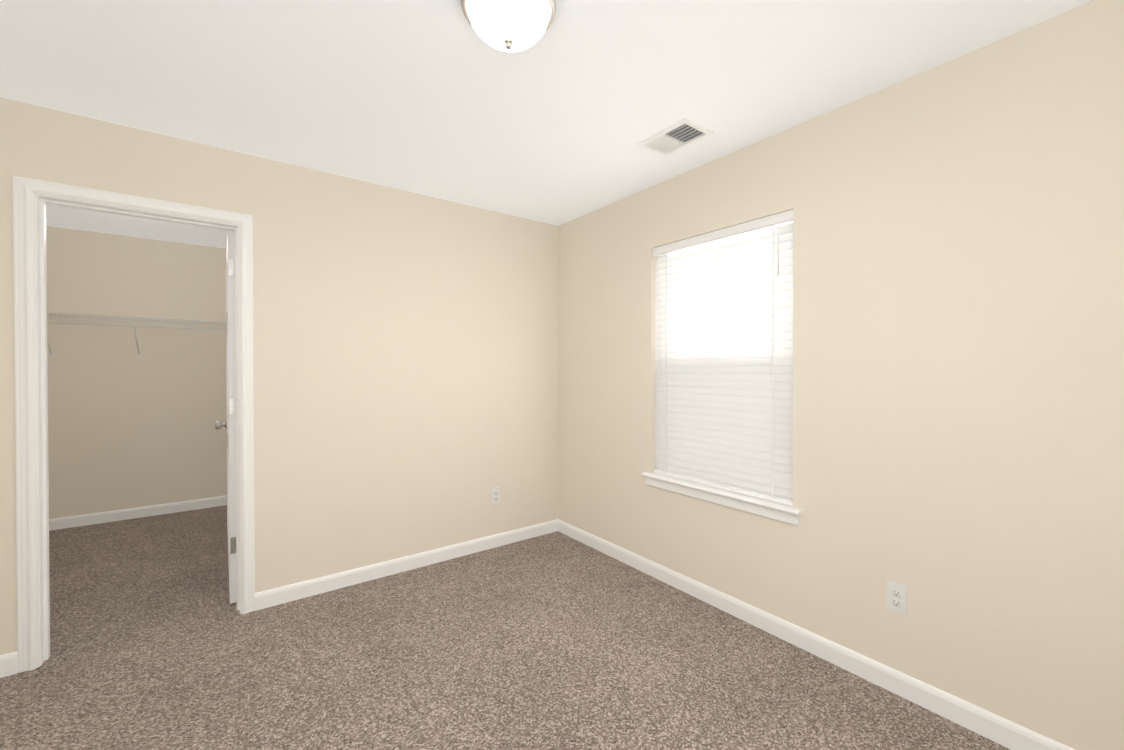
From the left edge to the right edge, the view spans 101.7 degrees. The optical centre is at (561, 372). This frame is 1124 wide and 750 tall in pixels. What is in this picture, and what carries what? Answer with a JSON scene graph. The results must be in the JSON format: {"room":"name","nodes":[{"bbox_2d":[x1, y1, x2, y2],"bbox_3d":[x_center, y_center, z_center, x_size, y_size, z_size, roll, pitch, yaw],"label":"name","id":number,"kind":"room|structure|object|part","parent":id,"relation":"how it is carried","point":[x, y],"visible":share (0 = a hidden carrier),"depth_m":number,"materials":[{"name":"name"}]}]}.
{"room":"empty bedroom","nodes":[
{"label":"empty bedroom","id":0,"kind":"room"},
{"bbox_2d":[46,226,226,518],"bbox_3d":[-3.343,0.045,4.315,2.750,2.440,0.115,0,1,-37],"label":"wall","id":1,"kind":"structure","parent":0,"point":[128,428],"depth_m":3.96,"materials":[{"name":"beige paint"}]},
{"bbox_2d":[47,312,226,357],"bbox_3d":[-3.214,-0.296,4.140,2.520,0.335,0.314,0,1,-37],"label":"shelf rail","id":2,"kind":"object","parent":1,"relation":"attached to","point":[122,319],"visible":0.48,"depth_m":3.79,"materials":[{"name":"white metal"}]},
{"bbox_2d":[49,495,226,530],"bbox_3d":[-3.304,1.220,4.273,2.520,0.090,0.014,0,1,-37],"label":"baseboard","id":3,"kind":"structure","parent":1,"relation":"attached to","point":[138,512],"depth_m":3.96,"materials":[{"name":"white wood"}]},
{"bbox_2d":[0,97,557,654],"bbox_3d":[-1.460,0.059,2.672,3.799,2.440,0.115,0,1,-37],"label":"wall","id":4,"kind":"structure","parent":0,"point":[404,373],"depth_m":2.77,"materials":[{"name":"beige paint"}]},
{"bbox_2d":[0,651,17,677],"bbox_3d":[-2.504,1.241,1.821,0.445,0.090,0.014,0,1,-37],"label":"baseboard","id":5,"kind":"structure","parent":4,"relation":"attached to","point":[8,662],"depth_m":1.94,"materials":[{"name":"white wood"}]},
{"bbox_2d":[13,176,254,672],"bbox_3d":[-2.022,0.224,2.243,0.843,2.117,0.134,0,1,-37],"label":"door frame","id":6,"kind":"structure","parent":4,"relation":"attached to","point":[25,190],"depth_m":2.02,"materials":[{"name":"white wood"}]},
{"bbox_2d":[215,231,236,603],"bbox_3d":[-2.011,0.247,2.782,0.165,2.033,0.716,0,1,-37],"label":"closet door","id":7,"kind":"structure","parent":4,"relation":"in","point":[229,424],"depth_m":2.50,"materials":[{"name":"white paint"}]},
{"bbox_2d":[255,520,555,610],"bbox_3d":[-0.845,1.230,3.061,2.012,0.090,0.014,0,1,-37],"label":"baseboard","id":8,"kind":"structure","parent":4,"relation":"attached to","point":[288,593],"depth_m":2.88,"materials":[{"name":"white wood"}]},
{"bbox_2d":[491,487,499,503],"bbox_3d":[-0.482,0.897,3.333,0.070,0.115,0.008,0,1,-37],"label":"outlet","id":9,"kind":"object","parent":4,"relation":"attached to","point":[495,494],"visible":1,"depth_m":3.33,"materials":[{"name":"white plastic"}]},
{"bbox_2d":[0,505,1009,749],"bbox_3d":[-1.107,1.333,2.210,3.799,0.100,6.180,0,1,-37],"label":"floor","id":10,"kind":"structure","parent":0,"point":[556,640],"depth_m":1.99,"materials":[{"name":"carpet"}]},
{"bbox_2d":[0,0,1091,248],"bbox_3d":[-1.107,-1.207,2.189,3.799,0.100,6.180,0,1,-37],"label":"ceiling","id":11,"kind":"structure","parent":0,"point":[568,112],"depth_m":1.80,"materials":[{"name":"white paint"}]},
{"bbox_2d":[460,0,555,51],"bbox_3d":[-0.164,-1.072,1.404,0.292,0.158,0.292,0,1,-37],"label":"flush-mount ceiling light","id":12,"kind":"object","parent":11,"relation":"attached to","point":[511,25],"visible":1,"depth_m":1.36,"materials":[{"name":"white glass"}]},
{"bbox_2d":[637,118,713,156],"bbox_3d":[0.555,-1.151,2.262,0.210,0.014,0.305,0,1,-37],"label":"ceiling vent","id":13,"kind":"object","parent":11,"relation":"in","point":[682,133],"visible":1,"depth_m":2.25,"materials":[{"name":"white metal"}]},
{"bbox_2d":[558,0,1123,749],"bbox_3d":[1.116,0.062,2.264,0.160,2.440,3.622,0,1,-37],"label":"wall","id":14,"kind":"structure","parent":0,"point":[958,346],"depth_m":1.74,"materials":[{"name":"beige paint"}]},
{"bbox_2d":[642,209,801,525],"bbox_3d":[0.870,-0.030,2.551,0.185,1.494,0.978,0,1,-37],"label":"window","id":15,"kind":"structure","parent":14,"relation":"in","point":[719,374],"depth_m":2.47,"materials":[{"name":"white plastic"}]},
{"bbox_3d":[0.845,0.678,2.538,0.122,0.077,0.978,0,1,-37],"label":"window stool apron","id":16,"kind":"part","parent":15,"relation":"part of","materials":[{"name":"white wood"}]},
{"bbox_3d":[0.856,-0.070,2.540,0.081,1.412,0.882,0,1,-37],"label":"window blind rails","id":17,"kind":"part","parent":15,"relation":"part of","materials":[{"name":"white plastic"}]},
{"bbox_2d":[556,519,1073,749],"bbox_3d":[1.012,1.237,2.267,0.014,0.090,3.507,0,1,-37],"label":"baseboard","id":18,"kind":"structure","parent":14,"relation":"attached to","point":[1006,733],"depth_m":1.96,"materials":[{"name":"white wood"}]},
{"bbox_2d":[887,580,907,615],"bbox_3d":[1.340,0.903,1.831,0.008,0.115,0.070,0,1,-37],"label":"outlet","id":19,"kind":"object","parent":14,"relation":"attached to","point":[897,597],"visible":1,"depth_m":1.83,"materials":[{"name":"white plastic"}]}
]}

